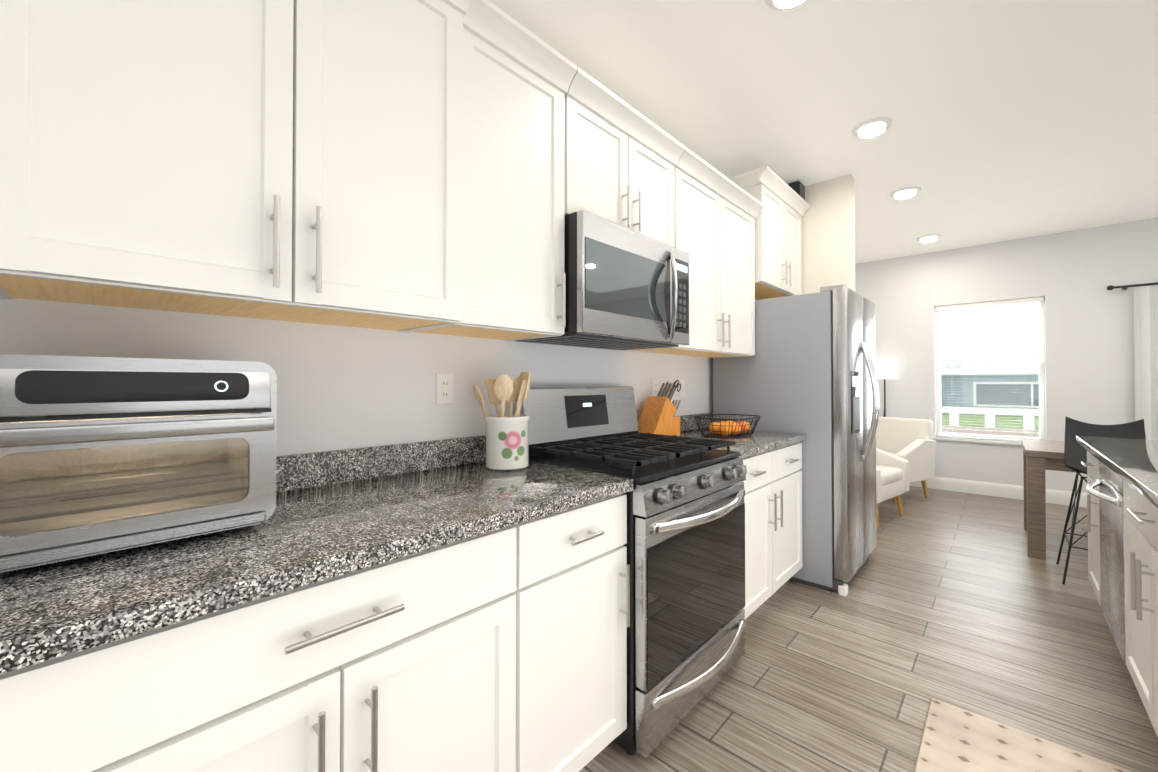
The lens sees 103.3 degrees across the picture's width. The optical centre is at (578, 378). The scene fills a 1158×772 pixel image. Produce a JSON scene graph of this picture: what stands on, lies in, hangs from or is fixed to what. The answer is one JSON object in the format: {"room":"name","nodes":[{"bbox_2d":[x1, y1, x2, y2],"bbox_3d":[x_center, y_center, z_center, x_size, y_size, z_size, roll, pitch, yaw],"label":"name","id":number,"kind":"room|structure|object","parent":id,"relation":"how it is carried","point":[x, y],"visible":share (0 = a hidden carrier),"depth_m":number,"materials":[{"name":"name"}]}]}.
{"room":"kitchen","nodes":[
{"label":"kitchen","id":0,"kind":"room"},
{"bbox_2d":[0,298,712,455],"bbox_3d":[0.012,-0.124,2.351,0.150,2.740,9.900,-1,-1,43],"label":"wall","id":1,"kind":"structure","parent":0,"point":[342,387],"depth_m":1.45,"materials":[{"name":"white paint"}]},
{"bbox_2d":[0,0,469,331],"bbox_3d":[-0.739,-0.644,1.111,0.434,0.965,0.861,-1,-1,43],"label":"upper cabinet","id":2,"kind":"object","parent":1,"relation":"attached to","point":[292,160],"visible":1,"depth_m":0.94,"materials":[{"name":"white paint"}]},
{"bbox_2d":[436,373,452,404],"bbox_3d":[-0.494,0.039,1.687,0.007,0.114,0.070,-1,-1,43],"label":"electrical outlet","id":3,"kind":"object","parent":1,"relation":"attached to","point":[444,388],"visible":1,"depth_m":1.68,"materials":[{"name":"white plastic"}]},
{"bbox_2d":[404,0,576,340],"bbox_3d":[-0.305,-0.639,1.609,0.394,0.965,0.454,-1,-1,43],"label":"upper cabinet","id":4,"kind":"object","parent":1,"relation":"attached to","point":[517,78],"visible":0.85,"depth_m":1.51,"materials":[{"name":"white paint"}]},
{"bbox_2d":[565,67,685,246],"bbox_3d":[0.111,-0.859,2.059,0.394,0.516,0.760,-1,-1,43],"label":"upper cabinet","id":5,"kind":"object","parent":1,"relation":"attached to","point":[622,157],"visible":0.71,"depth_m":1.90,"materials":[{"name":"white paint"}]},
{"bbox_2d":[515,210,688,349],"bbox_3d":[0.146,-0.373,2.021,0.490,0.448,0.756,-1,-1,43],"label":"microwave","id":6,"kind":"object","parent":5,"relation":"attached to","point":[627,289],"visible":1,"depth_m":1.81,"materials":[{"name":"silver metal"}]},
{"bbox_2d":[652,379,658,395],"bbox_3d":[0.451,0.060,2.706,0.007,0.114,0.070,-1,-1,43],"label":"electrical outlet","id":7,"kind":"object","parent":1,"relation":"attached to","point":[655,386],"visible":0.92,"depth_m":2.70,"materials":[{"name":"white plastic"}]},
{"bbox_2d":[679,379,684,396],"bbox_3d":[0.662,0.062,2.933,0.008,0.114,0.070,-1,-1,43],"label":"outlet","id":8,"kind":"object","parent":1,"relation":"attached to","point":[682,389],"visible":1,"depth_m":2.92,"materials":[{"name":"white plastic"}]},
{"bbox_2d":[621,147,763,357],"bbox_3d":[0.705,-0.628,2.698,0.394,0.965,0.981,-1,-1,43],"label":"upper cabinet","id":9,"kind":"object","parent":1,"relation":"attached to","point":[716,212],"visible":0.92,"depth_m":2.56,"materials":[{"name":"white paint"}]},
{"bbox_2d":[729,166,809,299],"bbox_3d":[1.312,-0.971,3.327,0.434,0.705,0.868,-1,-1,43],"label":"upper cabinet","id":10,"kind":"object","parent":1,"relation":"attached to","point":[778,245],"visible":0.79,"depth_m":3.16,"materials":[{"name":"white paint"}]},
{"bbox_2d":[788,181,804,199],"bbox_3d":[1.633,-1.398,3.493,0.133,0.150,0.130,-1,-1,43],"label":"speaker","id":11,"kind":"object","parent":10,"relation":"on","point":[798,187],"visible":0.29,"depth_m":3.43},
{"bbox_2d":[489,0,1157,263],"bbox_3d":[2.120,-1.554,0.411,5.900,0.080,10.200,-1,-1,43],"label":"ceiling","id":12,"kind":"structure","parent":0,"point":[1015,119],"depth_m":2.42,"materials":[{"name":"white paint"}]},
{"bbox_2d":[764,0,807,10],"bbox_3d":[0.817,-1.493,1.755,0.204,0.014,0.204,-1,-1,43],"label":"recessed light","id":13,"kind":"object","parent":12,"relation":"in","point":[780,5],"visible":0.94,"depth_m":1.82,"materials":[{"name":"white plastic"}]},
{"bbox_2d":[852,117,891,137],"bbox_3d":[1.736,-1.483,2.717,0.204,0.014,0.204,-1,-1,43],"label":"recessed light","id":14,"kind":"object","parent":12,"relation":"in","point":[871,127],"visible":1,"depth_m":2.70,"materials":[{"name":"white plastic"}]},
{"bbox_2d":[890,186,920,197],"bbox_3d":[2.593,-1.474,3.641,0.204,0.014,0.204,-1,-1,43],"label":"recessed light","id":15,"kind":"object","parent":12,"relation":"in","point":[906,192],"visible":0.96,"depth_m":3.62,"materials":[{"name":"white plastic"}]},
{"bbox_2d":[917,234,940,241],"bbox_3d":[3.653,-1.462,4.785,0.204,0.014,0.204,-1,-1,43],"label":"recessed light","id":16,"kind":"object","parent":12,"relation":"in","point":[929,237],"visible":1,"depth_m":4.78,"materials":[{"name":"white plastic"}]},
{"bbox_2d":[802,174,854,293],"bbox_3d":[1.753,-0.111,3.596,0.710,2.740,0.120,-1,-1,43],"label":"wall","id":17,"kind":"structure","parent":0,"point":[828,238],"depth_m":3.42,"materials":[{"name":"white paint"}]},
{"bbox_2d":[579,486,1157,771],"bbox_3d":[2.120,1.256,0.382,5.900,0.060,10.200,-1,-1,43],"label":"floor","id":18,"kind":"structure","parent":0,"point":[962,600],"depth_m":2.01,"materials":[{"name":"brown wood"}]},
{"bbox_2d":[0,526,515,771],"bbox_3d":[-0.646,0.795,1.034,0.654,0.875,0.826,-1,-1,43],"label":"base cabinet","id":19,"kind":"object","parent":18,"relation":"on","point":[406,664],"visible":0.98,"depth_m":0.80,"materials":[{"name":"white paint"}]},
{"bbox_2d":[513,494,629,771],"bbox_3d":[-0.209,0.800,1.505,0.654,0.875,0.454,-1,-1,43],"label":"base cabinet","id":20,"kind":"object","parent":18,"relation":"on","point":[572,592],"visible":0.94,"depth_m":1.29,"materials":[{"name":"white paint"}]},
{"bbox_2d":[513,386,746,757],"bbox_3d":[0.252,0.639,1.912,0.727,1.205,0.758,-1,-1,43],"label":"range","id":21,"kind":"object","parent":18,"relation":"on","point":[685,545],"visible":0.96,"depth_m":1.67,"materials":[{"name":"silver metal"}]},
{"bbox_2d":[742,442,802,618],"bbox_3d":[0.800,0.811,2.595,0.654,0.875,0.981,-1,-1,43],"label":"base cabinet","id":22,"kind":"object","parent":18,"relation":"on","point":[773,518],"visible":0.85,"depth_m":2.38,"materials":[{"name":"white paint"}]},
{"bbox_2d":[637,413,806,458],"bbox_3d":[0.797,0.303,2.606,0.641,0.138,0.986,-1,-1,43],"label":"countertop","id":23,"kind":"structure","parent":22,"relation":"on","point":[757,442],"depth_m":2.57,"materials":[{"name":"stone"}]},
{"bbox_2d":[638,380,680,435],"bbox_3d":[0.436,0.170,2.529,0.125,0.324,0.321,-1,-1,43],"label":"knife block","id":24,"kind":"object","parent":23,"relation":"on","point":[658,416],"visible":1,"depth_m":2.50,"materials":[{"name":"brown wood"}]},
{"bbox_2d":[694,414,760,438],"bbox_3d":[0.867,0.278,2.673,0.308,0.111,0.418,-1,-1,43],"label":"fruit basket","id":25,"kind":"object","parent":23,"relation":"on","point":[726,428],"visible":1,"depth_m":2.61,"materials":[{"name":"black metal"}]},
{"bbox_2d":[713,284,879,595],"bbox_3d":[1.530,0.358,3.155,0.907,1.792,0.800,-1,-1,43],"label":"refrigerator","id":26,"kind":"object","parent":18,"relation":"on","point":[808,368],"visible":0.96,"depth_m":2.76,"materials":[{"name":"grey paint"}]},
{"bbox_2d":[876,359,897,416],"bbox_3d":[3.692,0.529,5.526,0.270,1.500,0.270,-1,-1,43],"label":"floor lamp","id":27,"kind":"object","parent":18,"relation":"on","point":[886,368],"visible":0.69,"depth_m":5.42,"materials":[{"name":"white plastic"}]},
{"bbox_2d":[876,448,908,527],"bbox_3d":[2.544,0.850,4.302,0.750,0.832,0.724,0,-1,-37],"label":"armchair","id":28,"kind":"object","parent":18,"relation":"on","point":[892,475],"visible":0.35,"depth_m":4.12,"materials":[{"name":"white fabric"}]},
{"bbox_2d":[876,416,935,503],"bbox_3d":[3.351,0.858,5.012,0.724,0.832,0.750,0,-1,-27],"label":"armchair","id":29,"kind":"object","parent":18,"relation":"on","point":[912,441],"visible":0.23,"depth_m":4.87,"materials":[{"name":"white fabric"}]},
{"bbox_2d":[914,698,1130,771],"bbox_3d":[0.883,1.226,0.848,0.552,0.008,2.000,-1,-1,43],"label":"rug","id":30,"kind":"object","parent":18,"relation":"on","point":[956,739],"visible":1,"depth_m":1.51,"materials":[{"name":"fabric"}]},
{"bbox_2d":[1021,439,1076,559],"bbox_3d":[4.097,0.877,2.945,1.780,0.750,0.900,-1,-1,43],"label":"dining table","id":31,"kind":"object","parent":18,"relation":"on","point":[1040,457],"visible":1,"depth_m":3.19,"materials":[{"name":"brown wood"}]},
{"bbox_2d":[1081,451,1100,605],"bbox_3d":[2.949,0.807,2.237,0.658,0.875,0.458,-1,-1,43],"label":"base cabinet","id":32,"kind":"object","parent":18,"relation":"on","point":[1093,512],"visible":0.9,"depth_m":2.43,"materials":[{"name":"white paint"}]},
{"bbox_2d":[1056,417,1145,584],"bbox_3d":[3.232,0.749,2.792,0.432,0.997,0.450,-1,-1,43],"label":"counter stool","id":33,"kind":"object","parent":18,"relation":"on","point":[1075,454],"visible":0.52,"depth_m":2.96,"materials":[{"name":"black plastic"}]},
{"bbox_2d":[1086,461,1125,664],"bbox_3d":[2.569,0.805,1.853,0.691,0.872,0.612,-1,-1,43],"label":"dishwasher","id":34,"kind":"object","parent":18,"relation":"on","point":[1109,494],"visible":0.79,"depth_m":1.99,"materials":[{"name":"grey metal"}]},
{"bbox_2d":[1123,480,1157,736],"bbox_3d":[2.058,0.798,1.277,0.658,0.875,0.918,-1,-1,43],"label":"base cabinet","id":35,"kind":"object","parent":18,"relation":"on","point":[1141,570],"visible":0.98,"depth_m":1.56,"materials":[{"name":"white paint"}]},
{"bbox_2d":[1076,436,1157,507],"bbox_3d":[1.762,0.333,0.720,0.988,0.038,4.375,-1,-1,43],"label":"countertop","id":36,"kind":"structure","parent":35,"relation":"on","point":[1132,463],"depth_m":1.88,"materials":[{"name":"stone"}]},
{"bbox_3d":[-1.240,0.789,0.394,0.654,0.875,0.912,-1,-1,43],"label":"base cabinet","id":37,"kind":"object","parent":18,"relation":"on","visible":0},
{"bbox_2d":[0,435,632,673],"bbox_3d":[-0.807,0.285,0.875,0.641,0.138,2.198,-1,-1,43],"label":"countertop","id":38,"kind":"structure","parent":37,"relation":"on","point":[336,513],"depth_m":0.89,"materials":[{"name":"stone"}]},
{"bbox_2d":[0,354,276,577],"bbox_3d":[-0.889,0.141,0.913,0.370,0.350,0.420,-1,-1,43],"label":"toaster oven","id":39,"kind":"object","parent":38,"relation":"on","point":[100,455],"visible":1,"depth_m":0.80,"materials":[{"name":"silver metal"}]},
{"bbox_2d":[473,372,530,469],"bbox_3d":[-0.266,0.150,1.692,0.192,0.347,0.226,-1,-1,43],"label":"utensil crock","id":40,"kind":"object","parent":38,"relation":"on","point":[507,441],"visible":1,"depth_m":1.62,"materials":[{"name":"ceramic"}]},
{"bbox_2d":[855,217,1157,492],"bbox_3d":[5.537,-0.106,4.081,5.900,2.740,0.150,-1,-1,43],"label":"wall","id":41,"kind":"structure","parent":0,"point":[1071,276],"depth_m":4.69,"materials":[{"name":"white paint"}]},
{"bbox_2d":[933,297,1045,444],"bbox_3d":[4.477,-0.066,5.026,0.960,1.540,0.165,-1,-1,43],"label":"window","id":42,"kind":"structure","parent":41,"relation":"in","point":[1041,377],"depth_m":5.01,"materials":[{"name":"white"}]},
{"bbox_2d":[935,297,1044,441],"bbox_3d":[4.470,-0.081,5.019,0.880,1.506,0.045,-1,-1,43],"label":"window blinds","id":43,"kind":"object","parent":42,"relation":"attached to","point":[1023,301],"visible":0.83,"depth_m":4.99,"materials":[{"name":"white plastic"}]},
{"bbox_2d":[909,477,1086,507],"bbox_3d":[5.481,1.193,4.007,5.600,0.140,0.016,-1,-1,43],"label":"baseboard","id":44,"kind":"structure","parent":41,"relation":"attached to","point":[1060,497],"depth_m":4.94,"materials":[{"name":"white wood"}]},
{"bbox_2d":[1107,282,1157,289],"bbox_3d":[6.119,-0.863,3.367,2.964,0.048,0.118,-1,-1,43],"label":"curtain rod","id":45,"kind":"object","parent":41,"relation":"attached to","point":[1111,287],"visible":1,"depth_m":4.25,"materials":[{"name":"black metal"}]},
{"bbox_2d":[1133,286,1157,439],"bbox_3d":[5.366,0.203,4.004,0.650,2.080,0.075,-1,-1,43],"label":"curtain","id":46,"kind":"object","parent":45,"relation":"hanging from","point":[1146,346],"visible":0.73,"depth_m":4.16,"materials":[{"name":"white fabric"}]},
{"label":"outside","id":47,"kind":"structure","parent":0,"visible":0},
{"bbox_2d":[941,413,1039,437],"bbox_3d":[29.116,1.936,29.936,85.000,0.030,69.840,-1,-1,43],"label":"ground","id":48,"kind":"structure","parent":47,"point":[999,432],"depth_m":16.92,"materials":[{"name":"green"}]},
{"bbox_2d":[941,406,1038,429],"bbox_3d":[15.924,1.412,15.505,65.280,0.720,0.130,-1,-1,43],"label":"fence","id":49,"kind":"object","parent":48,"relation":"on","point":[1026,422],"depth_m":16.46,"materials":[{"name":"white"}]},
{"bbox_2d":[941,356,1038,416],"bbox_3d":[25.369,0.421,23.702,36.600,2.870,10.700,-1,-1,43],"label":"house","id":50,"kind":"structure","parent":48,"relation":"on","point":[987,383],"depth_m":22.73,"materials":[{"name":"blue"}]}
]}

